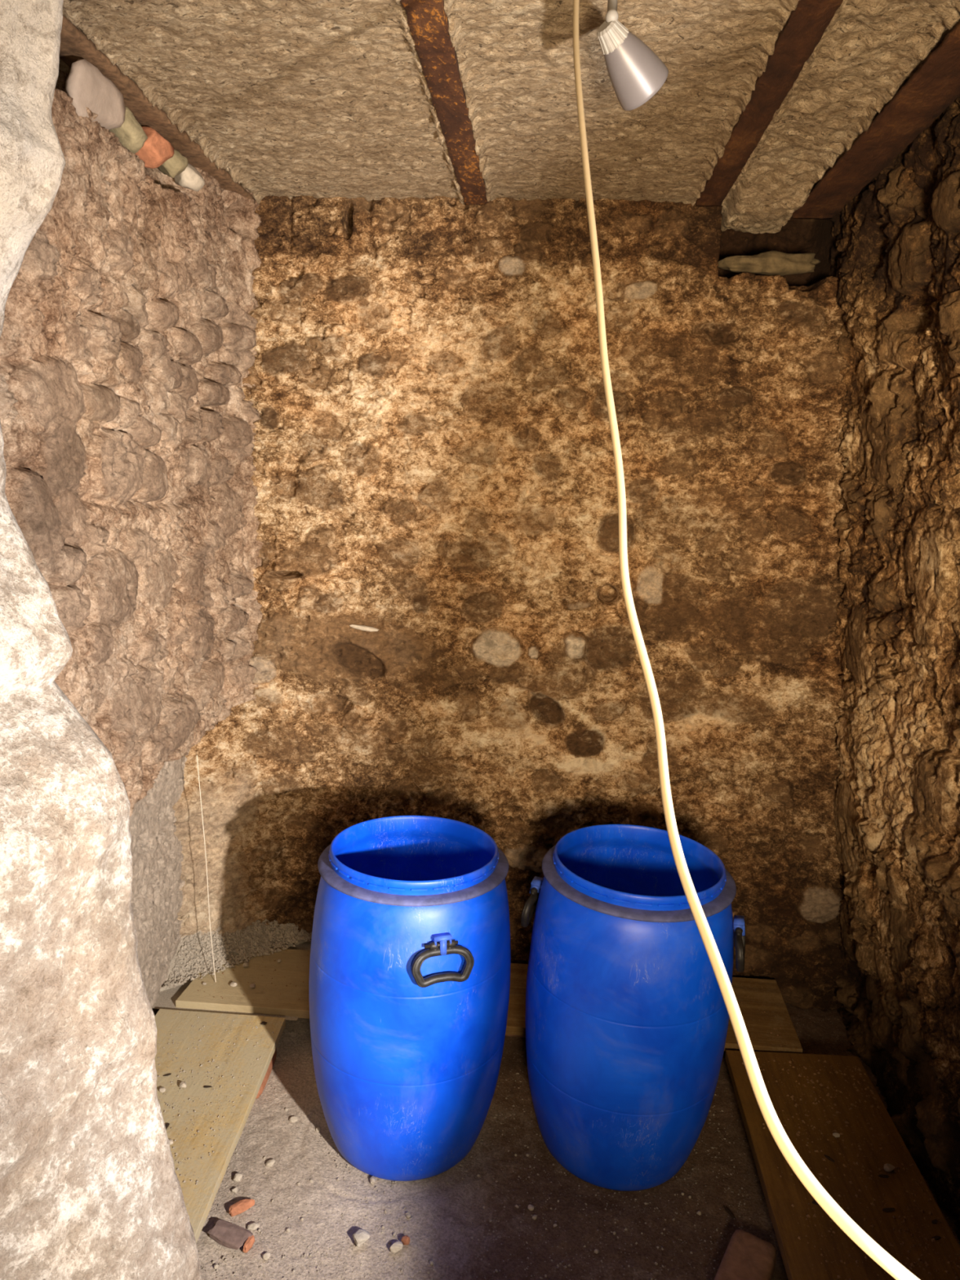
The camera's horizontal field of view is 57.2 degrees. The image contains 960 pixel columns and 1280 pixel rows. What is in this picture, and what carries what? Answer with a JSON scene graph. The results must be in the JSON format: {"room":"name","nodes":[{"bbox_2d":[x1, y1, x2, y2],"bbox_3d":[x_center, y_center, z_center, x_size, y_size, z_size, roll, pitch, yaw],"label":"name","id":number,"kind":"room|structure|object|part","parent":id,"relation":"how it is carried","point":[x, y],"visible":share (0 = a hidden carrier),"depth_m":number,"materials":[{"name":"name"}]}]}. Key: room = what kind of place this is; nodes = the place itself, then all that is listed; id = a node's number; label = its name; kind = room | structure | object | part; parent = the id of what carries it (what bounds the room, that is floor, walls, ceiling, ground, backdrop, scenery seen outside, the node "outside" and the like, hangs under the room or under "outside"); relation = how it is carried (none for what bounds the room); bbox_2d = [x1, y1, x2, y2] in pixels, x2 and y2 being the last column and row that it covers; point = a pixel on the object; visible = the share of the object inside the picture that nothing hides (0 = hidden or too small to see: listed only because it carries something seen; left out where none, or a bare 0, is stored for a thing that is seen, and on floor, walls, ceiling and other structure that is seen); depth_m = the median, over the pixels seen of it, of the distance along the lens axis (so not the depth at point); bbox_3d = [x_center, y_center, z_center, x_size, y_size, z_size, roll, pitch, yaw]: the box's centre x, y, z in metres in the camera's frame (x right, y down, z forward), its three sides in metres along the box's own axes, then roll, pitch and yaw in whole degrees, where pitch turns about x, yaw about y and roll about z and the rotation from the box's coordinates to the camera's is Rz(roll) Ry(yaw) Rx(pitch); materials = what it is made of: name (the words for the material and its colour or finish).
{"room":"cellar","nodes":[
{"label":"cellar","id":0,"kind":"room"},
{"bbox_2d":[0,0,202,1279],"bbox_3d":[-0.821,0.242,0.614,1.001,2.618,0.896,3,10,4],"label":"wall","id":1,"kind":"structure","parent":0,"point":[91,1188],"depth_m":0.90,"materials":[{"name":"stone"}]},
{"bbox_2d":[0,69,264,1016],"bbox_3d":[-0.901,0.028,1.942,0.244,2.587,2.059,3,10,6],"label":"wall","id":2,"kind":"structure","parent":0,"point":[127,339],"depth_m":2.11,"materials":[{"name":"brown stone"}]},
{"bbox_2d":[64,58,125,129],"bbox_3d":[-0.801,-1.102,1.795,0.092,0.120,0.213,2,10,1],"label":"stone","id":3,"kind":"object","parent":2,"relation":"attached to","point":[85,83],"visible":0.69,"depth_m":1.76,"materials":[{"name":"grey stone"}]},
{"bbox_2d":[108,106,147,153],"bbox_3d":[-0.778,-1.133,1.950,0.078,0.093,0.107,3,10,4],"label":"stone","id":4,"kind":"object","parent":2,"relation":"attached to","point":[131,134],"visible":0.56,"depth_m":1.93,"materials":[{"name":"beige stone"}]},
{"bbox_2d":[134,126,173,168],"bbox_3d":[-0.774,-1.162,2.078,0.078,0.086,0.105,3,10,4],"label":"stone","id":5,"kind":"object","parent":2,"relation":"attached to","point":[156,150],"visible":0.79,"depth_m":2.06,"materials":[{"name":"brick"}]},
{"bbox_2d":[157,149,188,177],"bbox_3d":[-0.770,-1.188,2.196,0.083,0.070,0.093,3,10,4],"label":"stone","id":6,"kind":"object","parent":2,"relation":"attached to","point":[177,164],"visible":0.72,"depth_m":2.17,"materials":[{"name":"beige stone"}]},
{"bbox_2d":[173,162,204,191],"bbox_3d":[-0.759,-1.210,2.302,0.076,0.067,0.078,12,14,44],"label":"stone","id":7,"kind":"object","parent":2,"relation":"attached to","point":[190,178],"visible":0.78,"depth_m":2.28,"materials":[{"name":"stone"}]},
{"bbox_2d":[58,0,959,233],"bbox_3d":[0.013,-1.144,1.711,2.015,0.128,2.034,3,10,4],"label":"ceiling","id":8,"kind":"structure","parent":0,"point":[317,99],"depth_m":1.87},
{"bbox_2d":[59,14,255,201],"bbox_3d":[-0.791,-1.193,1.703,0.095,0.102,1.884,3,10,4],"label":"ceiling beam","id":9,"kind":"structure","parent":8,"relation":"attached to","point":[75,45],"depth_m":1.96,"materials":[{"name":"brown wood"}]},
{"bbox_2d":[400,0,488,204],"bbox_3d":[-0.086,-1.171,1.660,0.078,0.102,1.908,3,10,4],"label":"ceiling beam","id":10,"kind":"structure","parent":8,"relation":"attached to","point":[428,22],"depth_m":1.84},
{"bbox_2d":[596,0,668,111],"bbox_3d":[0.234,-0.957,1.380,0.137,0.216,0.086,-6,13,-40],"label":"ceiling spotlight","id":11,"kind":"object","parent":8,"relation":"hanging from","point":[636,73],"visible":1,"depth_m":1.37,"materials":[{"name":"silver metal"}]},
{"bbox_3d":[0.204,-1.000,1.346,0.015,0.101,0.035,3,10,4],"label":"stem","id":12,"kind":"part","parent":11,"relation":"part of","materials":[{"name":"grey plastic"}]},
{"bbox_3d":[0.246,-0.901,1.396,0.086,0.102,0.109,11,13,40],"label":"lamp shade","id":13,"kind":"part","parent":11,"relation":"part of","materials":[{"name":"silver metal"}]},
{"bbox_2d":[572,0,919,1279],"bbox_3d":[0.195,-0.275,0.820,0.229,1.367,1.081,-2,11,-21],"label":"hanging cable","id":14,"kind":"object","parent":8,"relation":"hanging from","point":[889,1264],"visible":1,"depth_m":0.73,"materials":[{"name":"white plastic"}]},
{"bbox_2d":[695,0,843,206],"bbox_3d":[0.582,-1.133,1.599,0.077,0.103,1.884,3,10,4],"label":"ceiling beam","id":15,"kind":"structure","parent":8,"relation":"attached to","point":[805,27],"depth_m":1.78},
{"bbox_2d":[791,22,959,219],"bbox_3d":[0.882,-1.102,1.598,0.122,0.103,1.920,3,10,4],"label":"ceiling beam","id":16,"kind":"structure","parent":8,"relation":"attached to","point":[935,86],"depth_m":1.91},
{"bbox_2d":[172,195,850,1011],"bbox_3d":[0.128,-0.115,2.853,2.743,2.626,0.589,2,10,-2],"label":"wall","id":17,"kind":"structure","parent":0,"point":[433,455],"depth_m":2.74,"materials":[{"name":"brown stone"}]},
{"bbox_2d":[196,755,216,982],"bbox_3d":[-0.822,0.695,2.657,0.053,0.720,0.016,5,10,15],"label":"thread","id":18,"kind":"object","parent":17,"relation":"hanging from","point":[197,755],"visible":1,"depth_m":2.66},
{"bbox_2d":[349,624,378,631],"bbox_3d":[-0.367,-0.038,2.797,0.095,0.020,0.019,4,10,9],"label":"chip","id":19,"kind":"object","parent":17,"relation":"on","point":[364,628],"visible":1,"depth_m":2.79,"materials":[{"name":"beige stone"}]},
{"bbox_2d":[717,250,821,275],"bbox_3d":[0.849,-1.108,2.599,0.309,0.065,0.103,3,10,4],"label":"stone","id":20,"kind":"object","parent":17,"relation":"attached to","point":[771,263],"visible":0.98,"depth_m":2.56,"materials":[{"name":"beige stone"}]},
{"bbox_2d":[195,1003,959,1279],"bbox_3d":[0.039,1.366,1.843,2.548,0.014,2.554,3,10,4],"label":"floor","id":21,"kind":"structure","parent":0,"point":[819,1032],"depth_m":2.07,"materials":[{"name":"grey concrete"}]},
{"bbox_2d":[213,1263,218,1269],"bbox_3d":[-0.561,1.333,1.874,0.010,0.008,0.008,-4,12,-33],"label":"pebble","id":22,"kind":"object","parent":21,"relation":"on","point":[215,1266],"visible":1,"depth_m":1.87,"materials":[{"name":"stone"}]},
{"bbox_2d":[151,922,311,1020],"bbox_3d":[-0.747,0.939,2.816,0.474,0.240,0.504,3,10,4],"label":"rubble heap","id":23,"kind":"object","parent":21,"relation":"on","point":[167,997],"visible":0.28,"depth_m":2.75,"materials":[{"name":"grey gravel"}]},
{"bbox_2d":[163,919,311,988],"bbox_3d":[-0.733,0.938,2.837,0.439,0.195,0.417,3,10,4],"label":"gravel","id":24,"kind":"object","parent":23,"relation":"on","point":[203,967],"visible":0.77,"depth_m":2.86,"materials":[{"name":"grey gravel"}]},
{"bbox_2d":[207,1219,254,1253],"bbox_3d":[-0.547,1.312,1.938,0.104,0.025,0.041,6,11,22],"label":"fragment","id":25,"kind":"object","parent":21,"relation":"on","point":[228,1235],"visible":1,"depth_m":1.93,"materials":[{"name":"brick"}]},
{"bbox_2d":[231,1186,238,1193],"bbox_3d":[-0.576,1.296,2.073,0.016,0.012,0.013,-8,14,-44],"label":"pebble","id":26,"kind":"object","parent":21,"relation":"on","point":[234,1190],"visible":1,"depth_m":2.07,"materials":[{"name":"stone"}]},
{"bbox_2d":[233,1172,243,1182],"bbox_3d":[-0.579,1.286,2.107,0.021,0.018,0.021,4,10,12],"label":"pebble","id":27,"kind":"object","parent":21,"relation":"on","point":[237,1177],"visible":1,"depth_m":2.10,"materials":[{"name":"beige stone"}]},
{"bbox_2d":[228,1199,254,1217],"bbox_3d":[-0.547,1.299,2.020,0.061,0.021,0.022,-6,13,-38],"label":"shard","id":28,"kind":"object","parent":21,"relation":"on","point":[242,1205],"visible":1,"depth_m":2.01,"materials":[{"name":"ceramic"}]},
{"bbox_2d":[247,1222,259,1230],"bbox_3d":[-0.507,1.314,1.972,0.026,0.011,0.018,3,10,5],"label":"chip","id":29,"kind":"object","parent":21,"relation":"on","point":[252,1226],"visible":1,"depth_m":1.97,"materials":[{"name":"beige stone"}]},
{"bbox_2d":[255,1048,276,1098],"bbox_3d":[-0.648,1.183,2.462,0.122,0.094,0.205,2,10,1],"label":"brick","id":30,"kind":"object","parent":21,"relation":"on","point":[273,1058],"visible":0.13,"depth_m":2.44,"materials":[{"name":"brick"}]},
{"bbox_2d":[154,1008,285,1243],"bbox_3d":[-0.769,1.205,1.962,0.381,0.028,1.230,3,10,2],"label":"wooden board","id":31,"kind":"object","parent":30,"relation":"on","point":[210,1171],"visible":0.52,"depth_m":2.26,"materials":[{"name":"beige wood"}]},
{"bbox_2d":[159,1086,165,1092],"bbox_3d":[-0.803,1.138,2.227,0.017,0.010,0.014,3,10,4],"label":"pebble","id":32,"kind":"object","parent":31,"relation":"on","point":[162,1089],"visible":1,"depth_m":2.22,"materials":[{"name":"stone"}]},
{"bbox_2d":[178,1081,186,1088],"bbox_3d":[-0.757,1.134,2.243,0.021,0.015,0.017,3,10,4],"label":"pebble","id":33,"kind":"object","parent":31,"relation":"on","point":[182,1084],"visible":1,"depth_m":2.24,"materials":[{"name":"beige stone"}]},
{"bbox_2d":[157,1012,280,1204],"bbox_3d":[-0.760,1.170,2.076,0.303,0.006,0.951,3,10,4],"label":"grit","id":34,"kind":"object","parent":31,"relation":"on","point":[184,1071],"visible":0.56,"depth_m":2.29,"materials":[{"name":"beige gravel"}]},
{"bbox_2d":[262,1252,270,1259],"bbox_3d":[-0.460,1.331,1.900,0.017,0.012,0.014,-5,13,-36],"label":"pebble","id":35,"kind":"object","parent":21,"relation":"on","point":[265,1256],"visible":1,"depth_m":1.90,"materials":[{"name":"white stone"}]},
{"bbox_2d":[265,1158,275,1167],"bbox_3d":[-0.513,1.281,2.156,0.020,0.015,0.023,10,13,36],"label":"pebble","id":36,"kind":"object","parent":21,"relation":"on","point":[270,1162],"visible":1,"depth_m":2.15,"materials":[{"name":"beige stone"}]},
{"bbox_2d":[288,1115,297,1122],"bbox_3d":[-0.489,1.256,2.306,0.024,0.013,0.022,3,10,4],"label":"pebble","id":37,"kind":"object","parent":21,"relation":"on","point":[294,1118],"visible":1,"depth_m":2.30,"materials":[{"name":"stone"}]},
{"bbox_2d":[315,1126,320,1132],"bbox_3d":[-0.419,1.266,2.279,0.013,0.009,0.016,-2,11,-20],"label":"pebble","id":38,"kind":"object","parent":21,"relation":"on","point":[318,1128],"visible":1,"depth_m":2.27,"materials":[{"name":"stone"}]},
{"bbox_2d":[352,1229,370,1247],"bbox_3d":[-0.262,1.321,1.946,0.039,0.028,0.035,-1,11,-18],"label":"pebble","id":39,"kind":"object","parent":21,"relation":"on","point":[361,1236],"depth_m":1.94,"materials":[{"name":"beige stone"}]},
{"bbox_2d":[369,1175,376,1184],"bbox_3d":[-0.257,1.299,2.118,0.016,0.012,0.021,0,10,-12],"label":"pebble","id":40,"kind":"object","parent":21,"relation":"on","point":[372,1180],"visible":1,"depth_m":2.11,"materials":[{"name":"beige stone"}]},
{"bbox_2d":[389,1240,403,1253],"bbox_3d":[-0.184,1.331,1.932,0.031,0.019,0.021,-2,11,-24],"label":"pebble","id":41,"kind":"object","parent":21,"relation":"on","point":[397,1246],"depth_m":1.92,"materials":[{"name":"white stone"}]},
{"bbox_2d":[400,1235,409,1244],"bbox_3d":[-0.165,1.328,1.947,0.018,0.022,0.018,8,12,29],"label":"shard","id":42,"kind":"object","parent":21,"relation":"on","point":[405,1240],"visible":1,"depth_m":1.94,"materials":[{"name":"ceramic"}]},
{"bbox_2d":[308,815,511,1181],"bbox_3d":[-0.177,0.891,2.236,0.505,0.786,0.505,8,12,30],"label":"barrel","id":43,"kind":"object","parent":21,"relation":"on","point":[409,983],"visible":1,"depth_m":2.04,"materials":[{"name":"blue plastic"}]},
{"bbox_3d":[-0.084,0.719,1.962,0.145,0.098,0.032,-1,11,-19],"label":"handle","id":44,"kind":"part","parent":43,"relation":"part of","materials":[{"name":"black plastic"}]},
{"bbox_2d":[198,1055,751,1279],"bbox_3d":[0.000,1.323,2.065,1.274,0.006,1.004,3,10,4],"label":"gravel","id":45,"kind":"structure","parent":21,"relation":"on","point":[331,1137],"depth_m":2.05,"materials":[{"name":"grey gravel"}]},
{"bbox_2d":[175,947,802,1053],"bbox_3d":[0.027,1.097,2.731,1.837,0.028,0.381,3,10,4],"label":"wooden board","id":46,"kind":"object","parent":21,"relation":"on","point":[768,998],"visible":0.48,"depth_m":2.67,"materials":[{"name":"yellow wood"}]},
{"bbox_2d":[230,981,237,986],"bbox_3d":[-0.753,1.053,2.692,0.020,0.013,0.018,6,11,20],"label":"pebble","id":47,"kind":"object","parent":46,"relation":"on","point":[233,984],"visible":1,"depth_m":2.69,"materials":[{"name":"stone"}]},
{"bbox_2d":[242,962,248,967],"bbox_3d":[-0.746,1.034,2.801,0.019,0.013,0.021,-2,11,-20],"label":"pebble","id":48,"kind":"object","parent":46,"relation":"on","point":[245,964],"visible":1,"depth_m":2.80,"materials":[{"name":"stone"}]},
{"bbox_2d":[249,983,255,987],"bbox_3d":[-0.695,1.057,2.688,0.017,0.012,0.018,-1,11,-19],"label":"pebble","id":49,"kind":"object","parent":46,"relation":"on","point":[251,985],"visible":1,"depth_m":2.69,"materials":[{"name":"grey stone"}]},
{"bbox_2d":[198,950,787,1046],"bbox_3d":[0.020,1.081,2.729,1.751,0.005,0.336,3,10,4],"label":"grit","id":50,"kind":"object","parent":46,"relation":"on","point":[286,950],"visible":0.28,"depth_m":2.71,"materials":[{"name":"red stone"}]},
{"bbox_2d":[505,1034,525,1037],"bbox_3d":[0.142,1.164,2.739,0.224,0.096,0.123,3,10,4],"label":"brick","id":51,"kind":"object","parent":21,"relation":"on","point":[508,1035],"visible":0.04,"depth_m":2.69,"materials":[{"name":"brown brick"}]},
{"bbox_2d":[528,1204,533,1210],"bbox_3d":[0.119,1.326,2.056,0.015,0.010,0.014,4,10,11],"label":"pebble","id":52,"kind":"object","parent":21,"relation":"on","point":[531,1207],"visible":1,"depth_m":2.05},
{"bbox_2d":[520,824,745,1191],"bbox_3d":[0.368,0.913,2.227,0.505,0.788,0.505,-2,11,-22],"label":"barrel","id":53,"kind":"object","parent":21,"relation":"on","point":[627,1016],"visible":0.94,"depth_m":2.03,"materials":[{"name":"blue plastic"}]},
{"bbox_3d":[0.136,0.672,2.260,0.033,0.098,0.145,5,11,17],"label":"handle","id":54,"kind":"part","parent":53,"relation":"part of","materials":[{"name":"black plastic"}]},
{"bbox_3d":[0.623,0.727,2.112,0.031,0.099,0.145,5,11,17],"label":"handle","id":55,"kind":"part","parent":53,"relation":"part of","materials":[{"name":"black plastic"}]},
{"bbox_2d":[723,1205,735,1218],"bbox_3d":[0.585,1.343,2.065,0.011,0.004,0.040,-2,11,-22],"label":"chip","id":56,"kind":"object","parent":21,"relation":"on","point":[727,1210],"visible":1,"depth_m":2.06,"materials":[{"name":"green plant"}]},
{"bbox_2d":[714,1229,776,1279],"bbox_3d":[0.560,1.354,1.866,0.100,0.060,0.202,8,12,30],"label":"brick","id":57,"kind":"object","parent":21,"relation":"on","point":[747,1256],"visible":1,"depth_m":1.88,"materials":[{"name":"red brick"}]},
{"bbox_2d":[724,1049,959,1279],"bbox_3d":[0.825,1.280,1.895,0.384,0.030,1.217,3,10,4],"label":"wooden board","id":58,"kind":"object","parent":21,"relation":"on","point":[798,1257],"visible":0.91,"depth_m":2.04,"materials":[{"name":"brown wood"}]},
{"bbox_2d":[823,1154,834,1162],"bbox_3d":[0.828,1.229,2.087,0.010,0.003,0.030,-5,12,-33],"label":"chip","id":59,"kind":"object","parent":58,"relation":"on","point":[827,1157],"visible":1,"depth_m":2.09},
{"bbox_2d":[832,1132,839,1137],"bbox_3d":[0.875,1.215,2.162,0.018,0.008,0.012,3,10,4],"label":"pebble","id":60,"kind":"object","parent":58,"relation":"on","point":[836,1135],"visible":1,"depth_m":2.16,"materials":[{"name":"grey stone"}]},
{"bbox_2d":[742,1057,959,1279],"bbox_3d":[0.843,1.263,1.898,0.339,0.009,1.134,3,10,4],"label":"grit","id":61,"kind":"object","parent":58,"relation":"on","point":[912,1264],"visible":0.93,"depth_m":2.06,"materials":[{"name":"brown gravel"}]},
{"bbox_2d":[878,1174,888,1177],"bbox_3d":[0.935,1.242,2.039,0.026,0.003,0.010,3,10,4],"label":"chip","id":62,"kind":"object","parent":58,"relation":"on","point":[879,1175],"visible":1,"depth_m":2.04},
{"bbox_2d":[883,1163,894,1172],"bbox_3d":[0.957,1.234,2.057,0.027,0.014,0.021,3,10,4],"label":"pebble","id":63,"kind":"object","parent":58,"relation":"on","point":[887,1167],"visible":1,"depth_m":2.05,"materials":[{"name":"grey stone"}]},
{"bbox_2d":[882,1208,895,1212],"bbox_3d":[0.902,1.258,1.943,0.032,0.003,0.009,1,10,-7],"label":"chip","id":64,"kind":"object","parent":58,"relation":"on","point":[886,1210],"visible":1,"depth_m":1.94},
{"bbox_2d":[931,1219,937,1223],"bbox_3d":[0.990,1.266,1.916,0.016,0.004,0.009,0,10,-12],"label":"chip","id":65,"kind":"object","parent":58,"relation":"on","point":[934,1221],"visible":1,"depth_m":1.91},
{"bbox_2d":[931,1235,941,1239],"bbox_3d":[0.972,1.273,1.874,0.021,0.003,0.009,-2,11,-21],"label":"chip","id":66,"kind":"object","parent":58,"relation":"on","point":[936,1237],"visible":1,"depth_m":1.87,"materials":[{"name":"brown"}]},
{"bbox_2d":[827,95,959,1240],"bbox_3d":[1.060,0.092,1.840,0.337,2.646,2.037,3,10,4],"label":"wall","id":67,"kind":"structure","parent":0,"point":[896,801],"depth_m":2.22,"materials":[{"name":"brown stone"}]}
]}

